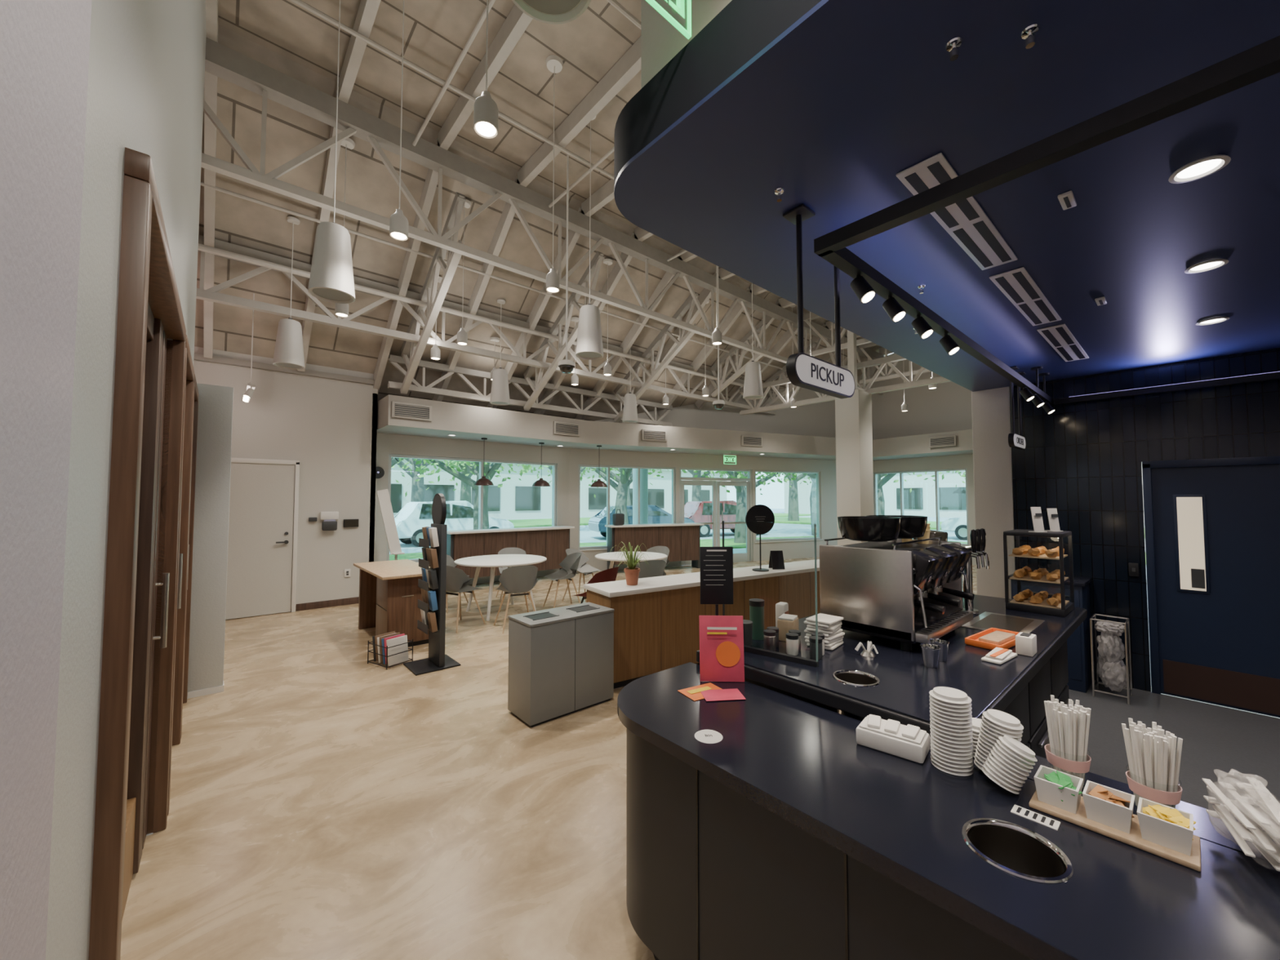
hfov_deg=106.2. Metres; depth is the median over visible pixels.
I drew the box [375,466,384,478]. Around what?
security camera
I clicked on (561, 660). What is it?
recycling bin
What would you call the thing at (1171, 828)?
dish
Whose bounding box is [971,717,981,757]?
lids
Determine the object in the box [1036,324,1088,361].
ceiling vent
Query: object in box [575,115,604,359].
speaker
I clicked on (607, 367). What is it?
pendant light
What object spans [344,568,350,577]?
wall outlet
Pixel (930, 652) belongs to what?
milk pitcher
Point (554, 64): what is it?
pendant light
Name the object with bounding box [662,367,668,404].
pendant light
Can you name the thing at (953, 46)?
sprinkler head
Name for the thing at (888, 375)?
truss
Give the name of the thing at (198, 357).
trim
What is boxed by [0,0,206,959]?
wall
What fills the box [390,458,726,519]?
building
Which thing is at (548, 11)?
speaker
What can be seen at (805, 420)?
wall
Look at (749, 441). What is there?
ceiling vent
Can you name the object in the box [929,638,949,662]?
milk pitcher
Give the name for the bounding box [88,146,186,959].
door
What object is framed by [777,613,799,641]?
wooden box
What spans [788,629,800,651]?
spice shaker
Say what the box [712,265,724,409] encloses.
pendant light
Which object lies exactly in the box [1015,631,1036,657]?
napkin dispenser
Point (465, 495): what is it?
oak tree
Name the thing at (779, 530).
ground
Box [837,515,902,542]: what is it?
bowl
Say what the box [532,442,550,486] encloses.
dome pendant lamp
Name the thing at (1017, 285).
ceiling vent
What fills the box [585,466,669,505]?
oak tree
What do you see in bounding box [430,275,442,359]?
pendant light
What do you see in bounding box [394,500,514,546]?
car
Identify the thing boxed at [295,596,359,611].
baseboard
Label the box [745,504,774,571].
round sign
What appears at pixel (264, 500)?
door
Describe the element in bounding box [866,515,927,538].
bowl
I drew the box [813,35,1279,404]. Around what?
track rail
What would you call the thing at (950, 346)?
track spotlight
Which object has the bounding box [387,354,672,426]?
truss
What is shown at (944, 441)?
ceiling vent
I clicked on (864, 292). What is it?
track spotlight
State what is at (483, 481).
dome pendant lamp
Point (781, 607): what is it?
coffee bag
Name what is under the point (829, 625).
napkin stack
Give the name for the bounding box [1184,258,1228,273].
recessed light
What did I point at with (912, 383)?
truss
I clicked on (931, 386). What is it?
pendant light
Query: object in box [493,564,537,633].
dining chair
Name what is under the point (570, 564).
dining chair
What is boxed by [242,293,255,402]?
pendant light
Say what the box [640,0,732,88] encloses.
wall
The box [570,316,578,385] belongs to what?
pendant light
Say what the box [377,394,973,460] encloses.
ceiling soffit
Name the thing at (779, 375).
truss
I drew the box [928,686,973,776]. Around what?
lids
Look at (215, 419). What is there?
end panel
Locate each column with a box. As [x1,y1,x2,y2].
[632,468,648,524]
[835,329,873,545]
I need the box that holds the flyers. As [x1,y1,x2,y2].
[678,682,746,701]
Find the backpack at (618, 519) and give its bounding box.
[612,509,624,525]
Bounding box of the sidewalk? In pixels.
[681,548,749,565]
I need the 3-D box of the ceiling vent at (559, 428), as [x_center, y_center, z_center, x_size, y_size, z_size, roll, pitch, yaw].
[-1.408,-0.984,9.267,0.580,0.240,0.044,2,-3,-41]
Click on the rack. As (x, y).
(1111, 650)
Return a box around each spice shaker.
[763,629,776,651]
[766,626,778,648]
[786,632,798,655]
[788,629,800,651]
[808,635,822,659]
[811,632,824,655]
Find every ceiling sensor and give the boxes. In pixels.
[1057,190,1076,209]
[1094,296,1106,306]
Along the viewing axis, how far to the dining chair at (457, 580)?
5.92 m
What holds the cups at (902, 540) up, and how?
on the espresso machine
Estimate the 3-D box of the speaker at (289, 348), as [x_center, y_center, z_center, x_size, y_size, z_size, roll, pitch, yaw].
[-4.074,-2.190,5.616,0.304,1.742,0.304,2,-3,-41]
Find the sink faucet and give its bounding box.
[962,545,989,606]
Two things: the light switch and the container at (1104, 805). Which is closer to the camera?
the container at (1104, 805)
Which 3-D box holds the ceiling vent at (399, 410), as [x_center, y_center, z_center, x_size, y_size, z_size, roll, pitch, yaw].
[-3.518,-1.059,7.428,0.580,0.240,0.044,2,-3,-41]
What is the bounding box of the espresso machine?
[819,537,974,650]
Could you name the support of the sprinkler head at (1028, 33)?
attached to the ceiling at (824, 103)
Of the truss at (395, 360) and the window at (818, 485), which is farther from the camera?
the window at (818, 485)
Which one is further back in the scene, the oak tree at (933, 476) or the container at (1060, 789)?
the oak tree at (933, 476)
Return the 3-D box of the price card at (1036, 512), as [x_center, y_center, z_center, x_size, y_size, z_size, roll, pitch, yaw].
[2.418,0.240,2.925,0.080,0.154,0.050,1,-2,-12]
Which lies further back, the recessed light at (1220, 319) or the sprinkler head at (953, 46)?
the recessed light at (1220, 319)
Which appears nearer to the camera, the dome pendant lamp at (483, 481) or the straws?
the straws
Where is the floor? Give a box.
[120,557,1279,959]
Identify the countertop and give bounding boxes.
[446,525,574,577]
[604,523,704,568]
[617,662,1279,959]
[696,594,1087,758]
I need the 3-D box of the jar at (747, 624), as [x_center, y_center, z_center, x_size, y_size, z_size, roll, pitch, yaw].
[0.489,0.718,2.257,0.080,0.105,0.080,2,-3,-41]
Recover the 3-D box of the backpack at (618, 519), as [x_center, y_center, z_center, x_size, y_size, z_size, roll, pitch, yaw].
[-0.468,0.812,10.476,0.260,0.348,0.140,2,-3,-41]
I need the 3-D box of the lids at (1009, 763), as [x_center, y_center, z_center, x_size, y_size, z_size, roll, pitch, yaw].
[0.941,0.723,1.228,0.116,0.128,0.084,-1,-2,19]
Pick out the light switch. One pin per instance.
(1133, 567)
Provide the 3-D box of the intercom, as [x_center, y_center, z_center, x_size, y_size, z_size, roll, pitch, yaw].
[-4.677,0.610,7.114,0.370,0.280,0.099,2,-3,-41]
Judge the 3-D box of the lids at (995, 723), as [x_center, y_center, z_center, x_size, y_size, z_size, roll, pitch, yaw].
[0.969,0.712,1.300,0.111,0.160,0.090,-1,-3,32]
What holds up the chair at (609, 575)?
on the floor
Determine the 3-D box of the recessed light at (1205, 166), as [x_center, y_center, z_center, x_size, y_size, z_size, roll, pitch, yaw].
[1.887,-1.049,1.623,0.138,0.010,0.138,2,-3,-41]
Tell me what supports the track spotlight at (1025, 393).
attached to the track rail
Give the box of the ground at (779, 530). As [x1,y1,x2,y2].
[389,508,967,554]
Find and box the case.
[1003,528,1074,617]
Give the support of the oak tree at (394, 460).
on the lawn at (779, 517)
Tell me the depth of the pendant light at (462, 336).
6.18 m
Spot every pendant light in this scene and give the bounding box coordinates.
[242,293,255,402]
[307,0,355,303]
[334,137,355,317]
[389,0,408,240]
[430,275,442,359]
[457,199,471,345]
[473,0,498,138]
[489,337,500,380]
[545,54,563,293]
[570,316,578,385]
[603,258,613,376]
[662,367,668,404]
[702,299,709,396]
[711,265,722,345]
[789,304,796,407]
[809,311,811,355]
[901,381,907,411]
[928,377,937,389]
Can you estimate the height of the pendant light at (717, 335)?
2.252 m
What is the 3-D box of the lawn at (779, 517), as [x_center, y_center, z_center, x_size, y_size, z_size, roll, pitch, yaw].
[9.812,2.458,19.092,60.000,0.120,56.000,2,-3,-41]
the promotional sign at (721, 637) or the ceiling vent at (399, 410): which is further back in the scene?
the ceiling vent at (399, 410)
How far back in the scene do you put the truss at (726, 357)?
10.46 m
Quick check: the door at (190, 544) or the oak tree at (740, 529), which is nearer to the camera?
the door at (190, 544)
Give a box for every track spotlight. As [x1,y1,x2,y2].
[849,275,875,302]
[882,296,906,321]
[911,315,933,338]
[939,333,959,355]
[1019,386,1035,400]
[1031,394,1044,407]
[1041,401,1054,413]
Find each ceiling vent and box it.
[391,401,431,421]
[553,421,579,436]
[641,428,666,441]
[741,435,762,446]
[895,152,958,195]
[928,435,956,447]
[929,195,1017,270]
[989,266,1061,325]
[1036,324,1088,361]
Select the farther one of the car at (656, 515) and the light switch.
the car at (656, 515)
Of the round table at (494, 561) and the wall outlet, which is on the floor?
the round table at (494, 561)
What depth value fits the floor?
2.58 m
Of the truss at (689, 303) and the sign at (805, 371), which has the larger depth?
the truss at (689, 303)
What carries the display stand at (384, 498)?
on the floor
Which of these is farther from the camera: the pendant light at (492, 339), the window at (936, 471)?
the window at (936, 471)
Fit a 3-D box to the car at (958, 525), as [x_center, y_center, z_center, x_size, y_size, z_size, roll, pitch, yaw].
[15.400,1.806,20.015,1.810,1.499,4.591,2,-3,-37]
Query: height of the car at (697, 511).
1.699 m
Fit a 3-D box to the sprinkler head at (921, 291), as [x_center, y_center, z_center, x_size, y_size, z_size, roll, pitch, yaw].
[1.481,-1.000,2.529,0.036,0.035,0.035,2,-3,-41]
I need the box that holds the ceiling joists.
[203,0,893,422]
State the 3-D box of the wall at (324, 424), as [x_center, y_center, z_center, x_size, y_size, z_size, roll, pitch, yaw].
[-5.816,0.018,6.330,4.150,3.680,0.180,2,-3,-41]
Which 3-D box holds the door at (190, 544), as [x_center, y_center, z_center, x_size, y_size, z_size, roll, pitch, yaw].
[-3.397,0.508,3.508,0.175,2.470,0.820,2,-3,-41]
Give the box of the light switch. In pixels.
[1128,562,1139,576]
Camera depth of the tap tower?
2.87 m
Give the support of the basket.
on the floor
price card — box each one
[1028,506,1047,532]
[1044,508,1062,531]
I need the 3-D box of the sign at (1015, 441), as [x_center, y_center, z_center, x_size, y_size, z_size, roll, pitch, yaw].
[3.259,-0.612,4.165,0.450,0.677,0.090,2,-3,-41]
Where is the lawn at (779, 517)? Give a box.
[389,513,967,560]
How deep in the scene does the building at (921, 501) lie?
49.19 m
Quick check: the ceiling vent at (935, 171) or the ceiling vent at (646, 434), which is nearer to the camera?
the ceiling vent at (935, 171)
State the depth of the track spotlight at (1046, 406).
4.28 m
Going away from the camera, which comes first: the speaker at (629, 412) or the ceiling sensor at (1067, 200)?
the ceiling sensor at (1067, 200)
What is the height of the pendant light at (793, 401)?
2.252 m
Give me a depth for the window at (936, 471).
12.53 m
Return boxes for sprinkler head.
[773,187,784,201]
[917,284,924,293]
[945,37,962,61]
[1020,23,1039,48]
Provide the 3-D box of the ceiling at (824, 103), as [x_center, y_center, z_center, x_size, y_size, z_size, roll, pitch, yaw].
[3.290,-1.170,1.499,4.865,0.220,5.060,2,-3,-41]
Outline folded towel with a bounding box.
[981,647,1017,664]
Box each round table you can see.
[454,554,546,621]
[595,551,666,568]
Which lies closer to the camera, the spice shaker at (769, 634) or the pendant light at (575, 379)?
the spice shaker at (769, 634)
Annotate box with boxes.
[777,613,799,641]
[856,714,930,763]
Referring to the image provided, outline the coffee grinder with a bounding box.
[913,529,947,541]
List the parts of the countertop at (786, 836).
panel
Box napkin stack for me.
[804,613,844,650]
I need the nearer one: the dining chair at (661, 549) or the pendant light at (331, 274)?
the pendant light at (331, 274)
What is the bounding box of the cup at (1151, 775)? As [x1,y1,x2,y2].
[1121,717,1182,808]
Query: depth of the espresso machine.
2.28 m
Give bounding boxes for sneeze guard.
[722,520,818,666]
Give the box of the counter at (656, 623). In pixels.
[583,559,820,688]
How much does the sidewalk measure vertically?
0.110 m
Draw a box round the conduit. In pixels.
[198,0,782,386]
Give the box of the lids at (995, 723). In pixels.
[973,709,1023,769]
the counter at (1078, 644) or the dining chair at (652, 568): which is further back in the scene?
the dining chair at (652, 568)
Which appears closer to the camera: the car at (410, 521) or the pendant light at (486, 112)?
the pendant light at (486, 112)
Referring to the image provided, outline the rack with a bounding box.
[1089,613,1132,704]
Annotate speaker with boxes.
[272,216,305,369]
[489,299,510,405]
[511,0,591,24]
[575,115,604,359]
[622,392,638,422]
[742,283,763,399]
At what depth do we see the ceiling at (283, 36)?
5.69 m
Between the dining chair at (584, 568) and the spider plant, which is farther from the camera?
the dining chair at (584, 568)
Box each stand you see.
[376,488,404,559]
[403,493,460,675]
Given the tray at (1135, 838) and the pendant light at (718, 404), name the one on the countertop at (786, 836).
the tray at (1135, 838)
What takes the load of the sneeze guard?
on the countertop at (895, 684)
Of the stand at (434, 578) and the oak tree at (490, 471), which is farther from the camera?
the oak tree at (490, 471)
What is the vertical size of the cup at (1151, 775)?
0.200 m
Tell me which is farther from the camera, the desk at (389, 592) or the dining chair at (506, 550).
the dining chair at (506, 550)
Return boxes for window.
[386,453,556,562]
[577,464,675,551]
[754,470,823,542]
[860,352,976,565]
[873,468,968,546]
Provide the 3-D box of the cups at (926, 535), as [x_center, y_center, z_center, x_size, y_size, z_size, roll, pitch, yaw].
[1.580,0.299,2.682,0.072,0.112,0.072,2,-3,-41]
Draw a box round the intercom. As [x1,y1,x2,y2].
[308,511,338,530]
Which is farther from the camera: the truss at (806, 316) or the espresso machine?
the truss at (806, 316)
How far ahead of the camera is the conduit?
5.48 m
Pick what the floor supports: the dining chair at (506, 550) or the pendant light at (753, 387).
the dining chair at (506, 550)
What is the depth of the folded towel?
2.03 m
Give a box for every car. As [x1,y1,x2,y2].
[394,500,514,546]
[588,504,694,537]
[684,500,758,537]
[941,515,967,540]
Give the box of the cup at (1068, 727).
[1044,694,1091,787]
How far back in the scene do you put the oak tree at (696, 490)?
28.02 m
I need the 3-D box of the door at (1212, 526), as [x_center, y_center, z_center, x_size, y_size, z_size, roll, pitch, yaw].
[4.622,0.788,3.615,0.142,1.920,1.115,2,-3,-41]
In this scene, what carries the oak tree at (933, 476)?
on the ground at (779, 530)
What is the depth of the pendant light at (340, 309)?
5.24 m
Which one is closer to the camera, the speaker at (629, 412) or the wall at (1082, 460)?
the wall at (1082, 460)
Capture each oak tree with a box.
[391,457,439,497]
[396,457,471,502]
[396,457,548,529]
[409,459,522,503]
[509,464,616,483]
[580,466,685,524]
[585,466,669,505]
[653,470,733,501]
[683,470,807,543]
[762,472,810,520]
[781,472,817,534]
[877,471,944,515]
[930,471,965,487]
[955,471,965,483]
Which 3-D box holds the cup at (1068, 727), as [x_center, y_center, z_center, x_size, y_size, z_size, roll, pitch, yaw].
[1.124,0.689,1.264,0.097,0.205,0.094,2,-3,-41]
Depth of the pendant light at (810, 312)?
7.65 m
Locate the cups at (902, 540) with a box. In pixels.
[901,538,912,542]
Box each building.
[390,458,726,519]
[782,470,966,517]
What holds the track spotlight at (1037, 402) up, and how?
attached to the track rail
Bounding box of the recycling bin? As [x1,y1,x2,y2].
[507,602,614,727]
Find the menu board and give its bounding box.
[699,546,733,615]
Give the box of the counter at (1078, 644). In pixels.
[1008,573,1092,693]
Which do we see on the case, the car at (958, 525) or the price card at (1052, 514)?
the price card at (1052, 514)
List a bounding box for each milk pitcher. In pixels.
[920,643,940,668]
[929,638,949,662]
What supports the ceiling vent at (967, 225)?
in the ceiling at (824, 103)
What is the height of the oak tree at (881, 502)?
6.557 m
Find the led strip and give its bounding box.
[1072,371,1278,396]
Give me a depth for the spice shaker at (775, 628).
2.20 m
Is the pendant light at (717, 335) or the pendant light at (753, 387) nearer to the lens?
the pendant light at (717, 335)
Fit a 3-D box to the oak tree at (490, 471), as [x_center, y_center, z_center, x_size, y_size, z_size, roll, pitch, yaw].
[-5.892,-0.877,14.344,8.734,6.358,8.191,1,-2,-20]
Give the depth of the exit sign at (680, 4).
1.38 m
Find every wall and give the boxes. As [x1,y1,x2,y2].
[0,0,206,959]
[193,346,377,619]
[368,393,377,561]
[373,432,568,585]
[568,375,860,571]
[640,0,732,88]
[971,347,1279,691]
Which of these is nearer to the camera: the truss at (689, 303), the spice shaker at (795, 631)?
the spice shaker at (795, 631)
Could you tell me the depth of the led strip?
3.84 m
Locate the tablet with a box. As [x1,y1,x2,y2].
[342,519,358,527]
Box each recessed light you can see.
[1168,154,1231,183]
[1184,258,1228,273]
[1195,316,1229,325]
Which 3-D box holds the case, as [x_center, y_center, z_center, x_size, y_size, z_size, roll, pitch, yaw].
[2.489,0.561,2.999,0.344,0.480,0.282,2,-3,-41]
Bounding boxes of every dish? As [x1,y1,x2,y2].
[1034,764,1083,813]
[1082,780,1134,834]
[1137,797,1195,856]
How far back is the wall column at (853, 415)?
8.83 m
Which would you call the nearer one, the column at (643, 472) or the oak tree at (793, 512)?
the column at (643, 472)
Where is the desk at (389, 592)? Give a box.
[353,559,430,647]
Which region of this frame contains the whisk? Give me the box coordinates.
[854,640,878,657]
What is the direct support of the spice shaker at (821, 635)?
on the countertop at (895, 684)
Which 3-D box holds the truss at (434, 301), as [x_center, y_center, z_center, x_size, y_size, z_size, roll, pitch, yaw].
[-2.921,-2.408,6.646,0.100,2.077,2.352,2,-3,-41]
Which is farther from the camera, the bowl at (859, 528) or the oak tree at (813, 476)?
the oak tree at (813, 476)
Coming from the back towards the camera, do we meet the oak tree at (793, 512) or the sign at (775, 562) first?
the oak tree at (793, 512)
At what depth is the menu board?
2.18 m
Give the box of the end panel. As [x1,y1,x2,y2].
[187,382,233,698]
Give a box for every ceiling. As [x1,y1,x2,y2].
[194,0,888,421]
[613,0,1279,391]
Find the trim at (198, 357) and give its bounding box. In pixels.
[193,352,374,385]
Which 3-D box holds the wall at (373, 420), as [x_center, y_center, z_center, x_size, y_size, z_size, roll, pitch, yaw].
[-4.368,0.271,7.763,0.070,3.289,0.450,2,-3,-41]
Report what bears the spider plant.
on the counter at (656, 623)
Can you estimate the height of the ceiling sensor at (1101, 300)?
0.014 m
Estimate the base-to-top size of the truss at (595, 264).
2.077 m
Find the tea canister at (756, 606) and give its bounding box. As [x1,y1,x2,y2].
[749,598,764,639]
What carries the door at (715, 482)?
in the wall at (805, 420)
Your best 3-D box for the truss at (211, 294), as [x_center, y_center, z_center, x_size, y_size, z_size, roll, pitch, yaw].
[-1.417,-2.247,8.416,13.233,0.685,0.130,2,-3,-41]
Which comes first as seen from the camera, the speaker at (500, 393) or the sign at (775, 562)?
the sign at (775, 562)
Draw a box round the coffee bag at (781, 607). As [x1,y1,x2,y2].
[775,601,788,626]
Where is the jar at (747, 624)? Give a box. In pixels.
[742,619,752,645]
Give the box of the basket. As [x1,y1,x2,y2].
[367,631,413,670]
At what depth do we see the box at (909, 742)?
1.41 m
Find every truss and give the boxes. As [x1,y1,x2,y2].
[195,234,775,414]
[200,37,884,395]
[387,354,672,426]
[400,191,466,394]
[523,251,604,410]
[613,291,698,422]
[711,320,767,397]
[739,354,951,415]
[764,342,817,406]
[803,311,871,355]
[857,342,930,384]
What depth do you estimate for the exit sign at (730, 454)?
11.30 m
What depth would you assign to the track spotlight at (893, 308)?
2.05 m
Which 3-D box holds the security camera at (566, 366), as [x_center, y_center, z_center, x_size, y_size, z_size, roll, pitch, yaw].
[-0.885,-2.647,5.843,0.200,2.735,0.200,2,-3,-41]
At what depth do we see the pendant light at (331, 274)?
3.58 m
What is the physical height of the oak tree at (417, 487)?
8.345 m
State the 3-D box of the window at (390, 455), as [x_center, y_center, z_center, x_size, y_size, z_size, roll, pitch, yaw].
[-3.060,0.552,9.273,3.380,1.910,0.160,2,-3,-41]
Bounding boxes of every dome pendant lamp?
[473,437,493,485]
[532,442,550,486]
[590,445,608,487]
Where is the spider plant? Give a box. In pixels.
[609,541,654,585]
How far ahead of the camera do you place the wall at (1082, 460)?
4.22 m
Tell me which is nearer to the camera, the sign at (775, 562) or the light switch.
the light switch
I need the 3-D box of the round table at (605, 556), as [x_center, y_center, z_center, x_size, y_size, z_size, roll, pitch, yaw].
[-0.135,1.526,7.324,1.100,0.754,1.100,2,-3,-41]
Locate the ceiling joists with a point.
(517, 21)
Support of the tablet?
attached to the wall at (324, 424)
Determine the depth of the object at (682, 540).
10.81 m
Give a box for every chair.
[445,554,469,613]
[445,565,485,632]
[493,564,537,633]
[495,547,530,602]
[542,552,581,608]
[562,548,600,602]
[573,566,618,603]
[635,560,666,578]
[646,546,669,572]
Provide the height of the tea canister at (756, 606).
0.190 m
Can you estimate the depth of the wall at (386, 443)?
9.06 m
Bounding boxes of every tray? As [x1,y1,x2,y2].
[964,627,1018,649]
[1028,790,1200,871]
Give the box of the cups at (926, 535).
[917,523,930,543]
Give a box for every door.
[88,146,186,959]
[167,334,194,815]
[180,373,199,738]
[225,457,299,619]
[679,467,752,565]
[1142,455,1279,717]
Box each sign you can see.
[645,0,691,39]
[698,615,744,681]
[723,452,736,464]
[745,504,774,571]
[768,550,784,569]
[782,204,855,398]
[1008,366,1026,449]
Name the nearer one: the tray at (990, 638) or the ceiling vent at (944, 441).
the tray at (990, 638)
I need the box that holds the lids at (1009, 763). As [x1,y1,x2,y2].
[981,735,1037,794]
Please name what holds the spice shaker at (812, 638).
on the countertop at (895, 684)
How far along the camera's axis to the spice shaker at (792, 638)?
2.10 m
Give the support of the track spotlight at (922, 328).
attached to the track rail
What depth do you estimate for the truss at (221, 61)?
5.59 m
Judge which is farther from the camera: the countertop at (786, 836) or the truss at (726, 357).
the truss at (726, 357)
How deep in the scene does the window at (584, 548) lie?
10.99 m
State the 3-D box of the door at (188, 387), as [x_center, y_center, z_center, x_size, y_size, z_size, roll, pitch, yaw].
[-2.779,0.479,2.800,0.175,2.470,1.000,2,-3,-41]
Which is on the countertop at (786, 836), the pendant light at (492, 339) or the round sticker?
the round sticker
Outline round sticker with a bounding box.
[694,729,722,743]
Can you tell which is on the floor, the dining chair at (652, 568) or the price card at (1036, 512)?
the dining chair at (652, 568)
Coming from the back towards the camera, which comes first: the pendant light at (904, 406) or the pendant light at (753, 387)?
the pendant light at (904, 406)
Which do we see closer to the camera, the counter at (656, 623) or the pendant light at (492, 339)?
the counter at (656, 623)
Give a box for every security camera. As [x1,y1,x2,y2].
[375,466,384,478]
[558,153,574,373]
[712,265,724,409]
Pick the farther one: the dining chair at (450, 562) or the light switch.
the dining chair at (450, 562)
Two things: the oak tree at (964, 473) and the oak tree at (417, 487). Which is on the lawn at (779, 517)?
the oak tree at (964, 473)
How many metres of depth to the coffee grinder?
2.75 m
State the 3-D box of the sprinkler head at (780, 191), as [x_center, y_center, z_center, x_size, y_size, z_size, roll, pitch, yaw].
[0.506,-1.032,1.745,0.036,0.035,0.035,2,-3,-41]
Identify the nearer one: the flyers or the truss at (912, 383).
the flyers
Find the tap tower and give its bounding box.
[962,528,988,614]
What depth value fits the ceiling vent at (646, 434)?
10.17 m
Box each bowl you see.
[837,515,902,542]
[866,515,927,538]
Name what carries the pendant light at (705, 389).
hanging from the ceiling at (283, 36)

